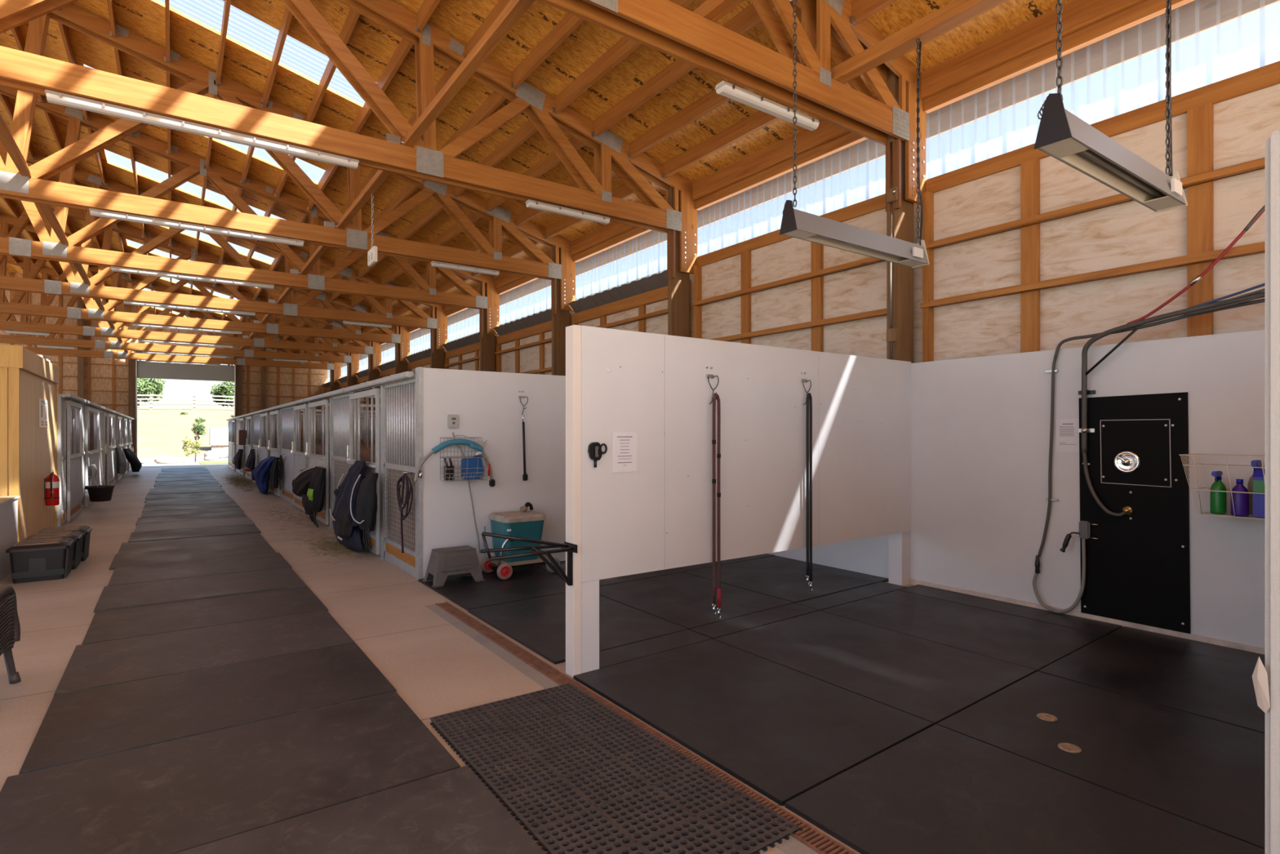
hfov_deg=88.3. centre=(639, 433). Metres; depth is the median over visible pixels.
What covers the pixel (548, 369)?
girt
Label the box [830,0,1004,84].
roof purlin
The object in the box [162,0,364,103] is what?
window
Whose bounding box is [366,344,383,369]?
window
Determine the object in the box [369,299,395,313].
roof purlin
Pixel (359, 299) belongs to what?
roof
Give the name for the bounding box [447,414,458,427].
outlet box
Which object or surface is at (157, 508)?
rubber mat
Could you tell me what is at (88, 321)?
stud
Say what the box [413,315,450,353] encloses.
window
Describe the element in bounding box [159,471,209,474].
rubber mat
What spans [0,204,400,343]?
roof truss
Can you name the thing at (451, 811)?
rubber mat
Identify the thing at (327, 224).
box
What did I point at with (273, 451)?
door
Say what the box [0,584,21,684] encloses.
wicker chair
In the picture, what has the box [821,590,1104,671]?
rubber mat
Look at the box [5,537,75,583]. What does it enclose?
storage tote
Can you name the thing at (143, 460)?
boulder
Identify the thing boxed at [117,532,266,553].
rubber mat
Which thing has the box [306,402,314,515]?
post
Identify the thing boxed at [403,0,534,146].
brace
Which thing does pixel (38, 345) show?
strip light
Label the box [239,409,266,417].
door track
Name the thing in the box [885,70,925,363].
wall post
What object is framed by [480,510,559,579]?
cooler
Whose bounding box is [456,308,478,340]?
window
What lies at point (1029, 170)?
stud
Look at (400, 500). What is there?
lead rope
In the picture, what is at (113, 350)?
stud
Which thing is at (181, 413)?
shrub
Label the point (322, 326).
roof
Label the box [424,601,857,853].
drain
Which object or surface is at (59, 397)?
post
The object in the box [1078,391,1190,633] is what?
panel
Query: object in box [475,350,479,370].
stud
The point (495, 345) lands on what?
stud
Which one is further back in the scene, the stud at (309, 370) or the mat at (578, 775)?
the stud at (309, 370)
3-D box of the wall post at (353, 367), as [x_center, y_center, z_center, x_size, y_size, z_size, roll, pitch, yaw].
[-11.662,-1.042,26.806,0.415,5.085,0.188,0,0,-35]
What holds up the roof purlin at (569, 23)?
attached to the ceiling
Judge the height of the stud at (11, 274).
7.830 m
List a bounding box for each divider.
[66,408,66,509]
[89,413,93,450]
[105,416,106,484]
[109,417,110,446]
[115,420,116,473]
[252,417,321,448]
[252,419,321,439]
[265,415,374,456]
[274,413,374,448]
[300,408,380,452]
[315,403,380,513]
[360,394,380,537]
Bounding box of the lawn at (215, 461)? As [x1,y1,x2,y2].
[198,460,228,463]
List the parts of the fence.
post, rail, rail, rail, rail, post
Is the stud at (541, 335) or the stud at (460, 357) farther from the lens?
the stud at (460, 357)
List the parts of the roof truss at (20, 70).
truss plate, truss plate, truss plate, truss plate, truss plate, truss plate, truss plate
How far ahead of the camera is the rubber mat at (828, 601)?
6.03 m
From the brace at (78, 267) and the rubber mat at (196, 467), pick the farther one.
the rubber mat at (196, 467)
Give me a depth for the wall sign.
9.32 m
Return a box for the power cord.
[452,431,480,552]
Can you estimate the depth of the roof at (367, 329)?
22.94 m
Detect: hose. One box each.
[1032,357,1097,613]
[1053,283,1264,516]
[1126,205,1264,324]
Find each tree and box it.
[137,377,165,405]
[180,417,207,462]
[209,381,234,406]
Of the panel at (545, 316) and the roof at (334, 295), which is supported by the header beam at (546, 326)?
the panel at (545, 316)
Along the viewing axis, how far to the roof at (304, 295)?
20.61 m
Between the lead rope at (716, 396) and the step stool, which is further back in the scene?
the step stool
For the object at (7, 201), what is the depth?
17.14 m
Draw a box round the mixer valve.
[1113,450,1140,473]
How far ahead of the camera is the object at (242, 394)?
31.32 m
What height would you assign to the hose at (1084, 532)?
2.107 m
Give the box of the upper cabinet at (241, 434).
[236,430,245,444]
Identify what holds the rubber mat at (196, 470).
on the floor
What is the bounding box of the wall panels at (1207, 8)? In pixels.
[341,0,1279,367]
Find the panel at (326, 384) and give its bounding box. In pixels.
[323,382,339,387]
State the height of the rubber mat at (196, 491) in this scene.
0.021 m
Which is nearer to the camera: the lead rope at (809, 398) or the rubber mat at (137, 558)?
the lead rope at (809, 398)
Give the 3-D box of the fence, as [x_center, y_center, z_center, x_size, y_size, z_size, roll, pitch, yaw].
[-51.869,-3.415,75.955,33.121,2.206,0.275,0,0,-35]
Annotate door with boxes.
[66,400,84,521]
[84,405,101,506]
[106,412,115,484]
[116,415,123,480]
[122,417,128,475]
[133,350,235,455]
[245,415,252,479]
[258,411,268,461]
[267,408,279,496]
[291,403,307,512]
[305,398,328,524]
[345,386,379,554]
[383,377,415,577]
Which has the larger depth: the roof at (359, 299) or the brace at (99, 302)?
the roof at (359, 299)
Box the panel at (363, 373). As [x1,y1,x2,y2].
[355,368,379,377]
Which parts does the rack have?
wall plate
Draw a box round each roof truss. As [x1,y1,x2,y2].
[0,0,692,233]
[0,4,570,279]
[0,85,495,309]
[0,151,444,328]
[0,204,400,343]
[0,213,373,354]
[0,257,356,362]
[5,256,338,369]
[537,0,920,146]
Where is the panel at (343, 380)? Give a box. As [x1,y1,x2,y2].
[337,376,357,383]
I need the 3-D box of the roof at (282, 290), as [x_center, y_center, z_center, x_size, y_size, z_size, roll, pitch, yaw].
[-11.228,-4.351,20.630,0.090,0.198,3.327,0,0,-35]
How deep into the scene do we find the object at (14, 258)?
23.21 m
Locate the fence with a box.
[137,394,234,410]
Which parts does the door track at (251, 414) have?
stall door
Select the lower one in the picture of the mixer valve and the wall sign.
the mixer valve
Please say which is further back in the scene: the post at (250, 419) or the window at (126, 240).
the post at (250, 419)
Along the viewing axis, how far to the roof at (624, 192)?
11.32 m
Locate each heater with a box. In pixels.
[779,0,929,267]
[1034,0,1187,213]
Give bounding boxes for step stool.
[422,545,484,587]
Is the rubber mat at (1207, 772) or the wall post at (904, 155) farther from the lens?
the wall post at (904, 155)
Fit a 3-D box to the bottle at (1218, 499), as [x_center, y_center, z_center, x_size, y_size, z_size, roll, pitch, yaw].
[3.879,0.395,4.431,0.132,0.286,0.083,0,0,-35]
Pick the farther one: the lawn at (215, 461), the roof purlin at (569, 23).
the lawn at (215, 461)
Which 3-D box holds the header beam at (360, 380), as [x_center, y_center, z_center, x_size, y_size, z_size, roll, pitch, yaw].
[-10.484,-2.150,25.467,0.080,0.180,3.365,0,0,-35]
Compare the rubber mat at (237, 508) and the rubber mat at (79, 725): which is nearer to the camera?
the rubber mat at (79, 725)
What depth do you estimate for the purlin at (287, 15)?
8.22 m
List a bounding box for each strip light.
[4,329,49,335]
[36,344,74,349]
[44,89,359,168]
[88,208,304,246]
[110,266,274,288]
[123,300,255,315]
[131,322,242,333]
[137,338,233,347]
[142,351,226,357]
[145,360,220,365]
[272,358,306,362]
[342,320,391,328]
[431,260,499,275]
[525,199,610,224]
[715,80,819,131]
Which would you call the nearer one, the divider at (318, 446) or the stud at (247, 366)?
the divider at (318, 446)
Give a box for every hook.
[518,391,528,414]
[587,441,607,466]
[705,366,719,404]
[800,372,811,404]
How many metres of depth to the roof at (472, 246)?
13.36 m
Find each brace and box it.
[0,114,31,177]
[37,203,69,244]
[72,262,90,284]
[93,297,105,310]
[107,321,115,328]
[248,320,262,338]
[261,302,276,324]
[276,270,301,303]
[300,222,338,275]
[337,137,404,229]
[380,326,395,333]
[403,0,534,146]
[693,0,745,22]
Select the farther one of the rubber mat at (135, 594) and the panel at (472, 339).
the panel at (472, 339)
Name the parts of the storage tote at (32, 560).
lid panel, lid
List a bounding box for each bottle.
[1210,471,1226,514]
[1230,479,1248,516]
[1247,459,1262,515]
[1253,468,1264,517]
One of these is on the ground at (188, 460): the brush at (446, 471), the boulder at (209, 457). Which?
the boulder at (209, 457)
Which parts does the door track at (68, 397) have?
stall door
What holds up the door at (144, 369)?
in the wall at (68, 369)
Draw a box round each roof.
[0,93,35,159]
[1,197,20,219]
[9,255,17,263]
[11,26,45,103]
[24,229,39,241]
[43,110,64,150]
[47,260,60,275]
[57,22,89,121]
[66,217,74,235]
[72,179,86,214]
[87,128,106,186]
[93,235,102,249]
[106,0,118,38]
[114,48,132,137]
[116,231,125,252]
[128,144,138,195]
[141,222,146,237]
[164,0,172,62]
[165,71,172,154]
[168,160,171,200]
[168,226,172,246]
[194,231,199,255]
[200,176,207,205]
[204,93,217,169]
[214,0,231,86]
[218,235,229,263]
[221,313,226,319]
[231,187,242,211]
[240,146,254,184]
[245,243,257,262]
[253,287,262,299]
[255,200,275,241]
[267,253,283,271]
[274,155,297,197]
[274,287,285,301]
[282,334,290,341]
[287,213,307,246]
[295,320,305,326]
[296,293,306,302]
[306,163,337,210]
[317,323,327,328]
[330,293,340,301]
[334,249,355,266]
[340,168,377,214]
[350,295,364,307]
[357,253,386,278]
[363,326,377,332]
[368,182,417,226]
[381,258,419,284]
[391,302,422,315]
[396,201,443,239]
[403,271,439,288]
[408,66,456,126]
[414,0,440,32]
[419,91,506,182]
[428,212,482,245]
[435,275,470,292]
[463,232,505,251]
[464,0,510,58]
[472,237,539,276]
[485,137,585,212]
[515,165,612,226]
[544,180,653,239]
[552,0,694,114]
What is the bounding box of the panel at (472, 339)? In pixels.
[442,332,497,351]
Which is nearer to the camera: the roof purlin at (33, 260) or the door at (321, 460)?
the door at (321, 460)
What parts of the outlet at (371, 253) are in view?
chain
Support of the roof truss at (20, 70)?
attached to the wall post at (682, 246)
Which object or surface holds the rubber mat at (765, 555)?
on the floor
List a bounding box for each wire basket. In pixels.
[439,435,488,481]
[1178,453,1264,520]
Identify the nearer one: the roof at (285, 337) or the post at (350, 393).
the post at (350, 393)
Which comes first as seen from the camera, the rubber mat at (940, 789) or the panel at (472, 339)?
the rubber mat at (940, 789)
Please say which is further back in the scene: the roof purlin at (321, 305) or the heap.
the roof purlin at (321, 305)
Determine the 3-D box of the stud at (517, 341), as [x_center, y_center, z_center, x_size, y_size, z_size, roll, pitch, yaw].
[-2.692,-1.280,14.488,0.049,1.560,0.140,0,0,-35]
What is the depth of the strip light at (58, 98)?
6.08 m
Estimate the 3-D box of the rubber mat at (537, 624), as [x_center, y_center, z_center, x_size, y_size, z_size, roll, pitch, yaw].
[-0.542,1.491,5.282,1.172,0.018,1.615,0,0,-35]
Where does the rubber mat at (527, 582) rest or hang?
on the floor
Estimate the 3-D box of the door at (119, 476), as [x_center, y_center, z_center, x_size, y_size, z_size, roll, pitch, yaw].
[-16.945,0.450,21.501,0.080,2.049,2.160,0,0,-35]
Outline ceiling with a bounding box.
[0,0,1071,353]
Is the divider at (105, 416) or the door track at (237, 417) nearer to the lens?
the divider at (105, 416)
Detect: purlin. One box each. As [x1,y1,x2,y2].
[31,257,35,265]
[189,284,192,294]
[261,6,292,107]
[301,336,310,341]
[306,8,359,122]
[315,302,324,307]
[328,306,349,323]
[342,339,351,345]
[348,38,413,133]
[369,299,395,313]
[406,309,430,328]
[453,120,537,197]
[510,13,584,88]
[591,0,791,137]
[627,32,816,159]
[661,74,863,178]
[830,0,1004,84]
[849,0,896,26]
[889,0,1008,62]
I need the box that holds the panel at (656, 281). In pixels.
[568,270,690,313]
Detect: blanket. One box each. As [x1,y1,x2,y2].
[115,447,127,474]
[123,448,142,471]
[232,448,243,469]
[244,448,255,479]
[252,456,279,493]
[292,465,326,527]
[328,460,367,551]
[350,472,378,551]
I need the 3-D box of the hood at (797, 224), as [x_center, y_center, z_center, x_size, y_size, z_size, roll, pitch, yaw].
[1.600,-1.405,4.784,1.520,0.150,0.140,0,0,-35]
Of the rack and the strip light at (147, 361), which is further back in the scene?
the strip light at (147, 361)
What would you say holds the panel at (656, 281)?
on the header beam at (658, 295)
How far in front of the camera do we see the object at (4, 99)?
11.40 m
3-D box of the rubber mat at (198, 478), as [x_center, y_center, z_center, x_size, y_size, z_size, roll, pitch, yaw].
[-14.672,1.488,21.302,1.572,0.024,1.068,0,0,-35]
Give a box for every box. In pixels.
[253,320,261,323]
[268,298,277,302]
[289,268,300,274]
[324,221,337,227]
[385,133,404,144]
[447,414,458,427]
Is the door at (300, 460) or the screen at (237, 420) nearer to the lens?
the door at (300, 460)
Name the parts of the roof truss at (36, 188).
truss plate, truss plate, truss plate, truss plate, truss plate, truss plate, truss plate, truss plate, truss plate, truss plate, truss plate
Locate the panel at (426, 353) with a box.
[404,348,445,362]
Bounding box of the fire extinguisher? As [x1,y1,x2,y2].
[44,469,59,505]
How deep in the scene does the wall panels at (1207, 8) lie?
6.48 m
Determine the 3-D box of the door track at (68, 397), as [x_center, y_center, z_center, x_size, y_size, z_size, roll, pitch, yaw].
[-15.392,-0.611,19.281,0.160,0.068,21.540,0,0,-35]
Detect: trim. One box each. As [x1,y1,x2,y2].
[128,359,241,453]
[341,269,666,377]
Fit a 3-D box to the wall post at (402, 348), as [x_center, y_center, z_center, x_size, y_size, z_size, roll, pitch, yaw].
[-7.570,-1.042,21.028,0.415,5.085,0.188,0,0,-35]
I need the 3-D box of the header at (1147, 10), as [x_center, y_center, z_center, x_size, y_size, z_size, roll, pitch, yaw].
[3.840,-3.290,5.246,0.070,0.140,3.365,0,0,-35]
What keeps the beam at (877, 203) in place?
attached to the wall at (1130, 233)
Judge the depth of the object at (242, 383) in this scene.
31.51 m
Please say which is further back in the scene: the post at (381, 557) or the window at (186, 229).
the window at (186, 229)
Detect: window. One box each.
[84,65,324,182]
[105,149,284,219]
[126,240,177,258]
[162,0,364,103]
[162,276,229,297]
[182,229,273,262]
[328,362,342,382]
[342,362,346,377]
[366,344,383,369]
[389,332,412,362]
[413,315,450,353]
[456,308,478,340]
[502,262,578,324]
[581,210,698,297]
[702,113,928,254]
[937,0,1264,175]
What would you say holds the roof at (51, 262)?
attached to the ceiling
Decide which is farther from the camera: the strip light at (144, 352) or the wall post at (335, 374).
the wall post at (335, 374)
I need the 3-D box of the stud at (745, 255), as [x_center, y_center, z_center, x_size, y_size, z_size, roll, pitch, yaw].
[1.399,-1.450,8.710,0.049,1.900,0.140,0,0,-35]
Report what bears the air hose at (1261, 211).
attached to the hose at (1214, 305)
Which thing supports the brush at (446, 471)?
in the wire basket at (471, 437)
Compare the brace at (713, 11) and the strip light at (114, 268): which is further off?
the strip light at (114, 268)
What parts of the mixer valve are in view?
lever, knob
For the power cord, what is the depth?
6.99 m
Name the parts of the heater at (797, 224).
hanging chain, hanging chain, data plate, power cord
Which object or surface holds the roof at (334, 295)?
attached to the ceiling
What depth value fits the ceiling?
8.71 m
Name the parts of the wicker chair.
arm panel, leg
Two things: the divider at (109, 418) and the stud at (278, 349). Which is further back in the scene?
the stud at (278, 349)
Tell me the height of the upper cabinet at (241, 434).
0.500 m
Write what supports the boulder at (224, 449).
on the ground at (188, 460)
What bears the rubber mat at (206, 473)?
on the floor
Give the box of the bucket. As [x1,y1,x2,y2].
[84,475,115,502]
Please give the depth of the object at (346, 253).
15.59 m
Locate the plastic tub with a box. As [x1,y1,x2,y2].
[461,455,484,479]
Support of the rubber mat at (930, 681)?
on the floor
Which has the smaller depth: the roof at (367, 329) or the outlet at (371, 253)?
the outlet at (371, 253)
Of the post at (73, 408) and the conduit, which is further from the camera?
the post at (73, 408)
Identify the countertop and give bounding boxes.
[0,495,18,502]
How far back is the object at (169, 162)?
12.57 m
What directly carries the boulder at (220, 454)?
on the ground at (188, 460)
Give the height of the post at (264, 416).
2.100 m
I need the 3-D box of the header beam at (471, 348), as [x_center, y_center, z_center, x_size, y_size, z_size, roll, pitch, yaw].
[-4.347,-2.150,16.799,0.080,0.180,3.365,0,0,-35]
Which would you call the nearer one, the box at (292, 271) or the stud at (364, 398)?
the box at (292, 271)
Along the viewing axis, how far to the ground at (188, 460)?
37.40 m
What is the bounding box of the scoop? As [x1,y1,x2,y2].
[89,464,97,478]
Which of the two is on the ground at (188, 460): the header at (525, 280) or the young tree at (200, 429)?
the young tree at (200, 429)
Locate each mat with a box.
[0,690,460,853]
[18,642,396,773]
[53,609,355,694]
[81,586,328,644]
[93,567,306,613]
[107,552,291,586]
[108,541,275,569]
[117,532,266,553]
[128,524,261,542]
[133,516,254,532]
[135,511,247,524]
[140,506,244,517]
[142,502,238,512]
[144,494,231,502]
[144,497,235,506]
[145,491,226,498]
[147,488,224,494]
[149,485,222,491]
[153,481,218,486]
[154,483,222,488]
[155,475,213,479]
[155,477,214,481]
[156,474,212,477]
[156,479,217,483]
[157,472,210,475]
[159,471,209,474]
[160,469,208,471]
[160,470,208,472]
[161,466,204,469]
[162,467,207,470]
[173,764,546,853]
[417,565,565,610]
[430,683,803,853]
[467,592,688,664]
[534,560,687,586]
[573,638,933,805]
[599,572,794,629]
[599,629,711,668]
[678,553,775,570]
[682,558,874,603]
[689,603,818,639]
[713,610,1036,724]
[762,555,888,582]
[785,724,1264,853]
[795,581,906,610]
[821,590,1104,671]
[897,584,1122,635]
[937,671,1264,848]
[1037,634,1264,733]
[1108,626,1264,666]
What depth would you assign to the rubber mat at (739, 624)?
5.21 m
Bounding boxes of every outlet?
[367,193,377,266]
[1122,506,1133,515]
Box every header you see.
[408,327,420,333]
[445,306,468,316]
[497,276,537,294]
[573,226,651,262]
[695,131,867,210]
[924,0,1195,113]
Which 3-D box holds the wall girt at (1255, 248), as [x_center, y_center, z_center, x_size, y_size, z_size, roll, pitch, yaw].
[3.794,-1.285,5.213,0.078,0.070,3.365,0,0,-35]
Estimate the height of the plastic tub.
0.250 m
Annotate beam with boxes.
[324,383,339,391]
[339,378,357,387]
[357,372,379,382]
[379,364,408,377]
[408,352,445,368]
[445,337,497,358]
[497,315,572,344]
[573,280,691,323]
[595,308,667,328]
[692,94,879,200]
[697,193,885,266]
[920,0,1146,99]
[925,61,1279,193]
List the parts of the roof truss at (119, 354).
truss plate, truss plate, truss plate, truss plate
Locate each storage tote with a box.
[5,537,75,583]
[24,530,84,569]
[36,524,92,561]
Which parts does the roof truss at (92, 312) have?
truss plate, truss plate, truss plate, truss plate, truss plate, truss plate, truss plate, truss plate, truss plate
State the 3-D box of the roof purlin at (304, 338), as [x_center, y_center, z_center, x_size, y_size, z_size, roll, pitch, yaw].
[-13.942,-3.929,27.384,0.090,0.198,3.327,0,0,-35]
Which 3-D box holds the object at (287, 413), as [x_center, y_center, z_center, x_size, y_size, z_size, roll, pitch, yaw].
[-7.746,0.463,14.549,0.050,2.081,2.106,0,0,-35]
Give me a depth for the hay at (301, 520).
11.54 m
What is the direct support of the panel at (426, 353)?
on the header beam at (426, 361)
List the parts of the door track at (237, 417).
stall door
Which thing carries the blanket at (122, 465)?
hanging from the screen at (114, 415)
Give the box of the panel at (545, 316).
[493,309,571,335]
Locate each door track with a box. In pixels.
[57,393,134,419]
[226,416,241,421]
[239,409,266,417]
[261,398,308,412]
[303,387,349,402]
[343,371,415,392]
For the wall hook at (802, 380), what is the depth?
5.46 m
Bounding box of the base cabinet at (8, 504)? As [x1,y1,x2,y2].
[0,495,19,581]
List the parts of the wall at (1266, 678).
panel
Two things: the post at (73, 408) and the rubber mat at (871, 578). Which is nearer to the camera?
the rubber mat at (871, 578)
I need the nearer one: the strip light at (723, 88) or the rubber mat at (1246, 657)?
the rubber mat at (1246, 657)
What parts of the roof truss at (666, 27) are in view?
truss plate, truss plate, truss plate, truss plate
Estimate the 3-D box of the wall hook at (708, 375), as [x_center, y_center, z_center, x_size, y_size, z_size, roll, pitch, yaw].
[0.523,-0.347,4.764,0.104,0.271,0.038,0,0,-35]
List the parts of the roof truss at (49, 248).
truss plate, truss plate, truss plate, truss plate, truss plate, truss plate, truss plate, truss plate, truss plate, truss plate, truss plate, truss plate, truss plate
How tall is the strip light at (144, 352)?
0.079 m
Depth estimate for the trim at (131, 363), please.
28.16 m
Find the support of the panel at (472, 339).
on the header beam at (471, 348)
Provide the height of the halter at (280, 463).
0.819 m
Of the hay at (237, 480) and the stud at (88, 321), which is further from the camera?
the stud at (88, 321)
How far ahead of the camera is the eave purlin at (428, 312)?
19.32 m
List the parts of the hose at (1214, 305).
stay rod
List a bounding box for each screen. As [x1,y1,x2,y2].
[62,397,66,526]
[81,404,84,509]
[99,409,103,485]
[110,414,115,482]
[118,418,119,444]
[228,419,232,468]
[235,417,239,473]
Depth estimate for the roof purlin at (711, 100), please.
7.94 m
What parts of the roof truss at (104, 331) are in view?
truss plate, truss plate, truss plate, truss plate, truss plate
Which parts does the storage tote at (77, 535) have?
lid panel, lid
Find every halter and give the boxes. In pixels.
[277,453,284,489]
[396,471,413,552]
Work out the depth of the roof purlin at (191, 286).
22.35 m
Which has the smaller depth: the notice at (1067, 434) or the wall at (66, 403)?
the notice at (1067, 434)
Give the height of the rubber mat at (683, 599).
0.020 m
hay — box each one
[219,474,260,493]
[260,502,337,540]
[293,531,381,564]
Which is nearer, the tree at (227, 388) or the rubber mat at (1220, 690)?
the rubber mat at (1220, 690)
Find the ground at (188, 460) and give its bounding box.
[142,456,228,466]
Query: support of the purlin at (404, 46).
attached to the ceiling
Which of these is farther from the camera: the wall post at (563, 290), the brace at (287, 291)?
the brace at (287, 291)
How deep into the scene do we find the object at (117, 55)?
9.16 m
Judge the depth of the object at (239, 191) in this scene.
13.07 m
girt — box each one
[444,354,495,367]
[494,337,551,354]
[519,367,551,373]
[692,257,884,306]
[710,308,886,341]
[920,241,1264,308]
[924,157,1264,248]
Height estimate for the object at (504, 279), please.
0.250 m
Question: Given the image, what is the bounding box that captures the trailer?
[208,426,228,450]
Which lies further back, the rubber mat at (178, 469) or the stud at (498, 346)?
the rubber mat at (178, 469)
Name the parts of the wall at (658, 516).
corner post, post, panel, post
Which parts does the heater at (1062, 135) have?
hanging chain, hanging chain, power cord, data plate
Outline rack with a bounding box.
[480,531,577,586]
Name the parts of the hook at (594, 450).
plate, plate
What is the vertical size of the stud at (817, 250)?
1.900 m
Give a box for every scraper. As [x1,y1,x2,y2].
[475,440,487,455]
[488,463,489,475]
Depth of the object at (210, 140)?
11.34 m
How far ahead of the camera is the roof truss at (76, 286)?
15.02 m
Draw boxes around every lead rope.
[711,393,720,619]
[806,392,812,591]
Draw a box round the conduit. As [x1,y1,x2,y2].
[886,142,897,359]
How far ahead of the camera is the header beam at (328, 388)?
31.96 m
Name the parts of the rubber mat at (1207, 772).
drain cap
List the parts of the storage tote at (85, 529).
lid panel, lid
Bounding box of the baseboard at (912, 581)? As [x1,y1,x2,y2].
[909,578,1264,654]
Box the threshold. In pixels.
[141,464,228,468]
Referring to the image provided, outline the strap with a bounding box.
[520,410,528,480]
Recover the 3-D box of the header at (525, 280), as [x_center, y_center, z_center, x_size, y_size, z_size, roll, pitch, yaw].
[-2.297,-3.290,13.913,0.070,0.140,3.365,0,0,-35]
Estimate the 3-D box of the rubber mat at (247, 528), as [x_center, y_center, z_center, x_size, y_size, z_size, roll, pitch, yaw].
[-6.671,1.491,9.922,1.591,0.019,1.064,0,0,-35]
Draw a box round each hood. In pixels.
[782,208,928,267]
[1037,108,1186,211]
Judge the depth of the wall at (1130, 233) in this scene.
5.94 m
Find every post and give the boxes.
[57,395,62,526]
[72,406,82,512]
[77,297,84,398]
[103,411,105,484]
[246,418,250,478]
[261,347,266,409]
[263,416,265,446]
[278,408,280,497]
[292,405,300,506]
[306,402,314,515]
[326,397,331,528]
[329,354,341,391]
[346,345,359,386]
[350,392,358,460]
[368,341,381,417]
[376,385,384,559]
[395,325,409,373]
[430,304,447,368]
[479,278,499,371]
[551,241,575,375]
[666,182,697,337]
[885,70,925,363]
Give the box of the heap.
[520,502,533,511]
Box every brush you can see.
[444,457,448,479]
[448,457,453,479]
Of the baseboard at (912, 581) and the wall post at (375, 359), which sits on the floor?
the wall post at (375, 359)
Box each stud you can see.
[9,272,13,345]
[26,292,30,346]
[58,294,62,394]
[87,320,90,413]
[111,307,115,410]
[246,365,248,413]
[277,348,279,405]
[292,351,294,401]
[308,360,311,396]
[363,381,365,410]
[378,376,382,410]
[444,358,448,368]
[457,355,462,369]
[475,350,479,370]
[494,345,496,371]
[496,344,501,372]
[515,339,519,373]
[539,332,544,374]
[600,315,606,325]
[638,305,645,332]
[689,293,690,337]
[693,265,702,338]
[741,250,751,343]
[811,242,823,351]
[922,191,933,362]
[1020,158,1039,352]
[1186,102,1213,337]
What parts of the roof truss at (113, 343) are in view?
truss plate, truss plate, truss plate, truss plate, truss plate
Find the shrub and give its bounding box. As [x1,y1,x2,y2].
[180,411,188,414]
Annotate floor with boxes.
[0,466,912,853]
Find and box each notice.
[612,431,636,472]
[1055,418,1079,452]
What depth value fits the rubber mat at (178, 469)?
26.27 m
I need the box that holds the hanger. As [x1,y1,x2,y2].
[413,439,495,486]
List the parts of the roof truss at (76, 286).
truss plate, truss plate, truss plate, truss plate, truss plate, truss plate, truss plate, truss plate, truss plate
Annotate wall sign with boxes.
[39,398,48,427]
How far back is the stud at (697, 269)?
9.44 m
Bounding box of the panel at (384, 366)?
[377,360,408,371]
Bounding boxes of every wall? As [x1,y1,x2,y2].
[0,272,328,468]
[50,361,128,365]
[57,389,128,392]
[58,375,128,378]
[66,403,128,405]
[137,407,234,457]
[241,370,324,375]
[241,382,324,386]
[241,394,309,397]
[241,406,321,408]
[326,84,1279,439]
[415,366,565,579]
[565,324,911,677]
[768,329,1264,648]
[1252,129,1279,853]
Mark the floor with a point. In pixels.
(435, 668)
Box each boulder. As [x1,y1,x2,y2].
[137,457,153,463]
[153,455,178,463]
[176,457,185,462]
[203,455,218,460]
[204,449,226,457]
[213,446,228,457]
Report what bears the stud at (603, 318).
attached to the wall at (1130, 233)

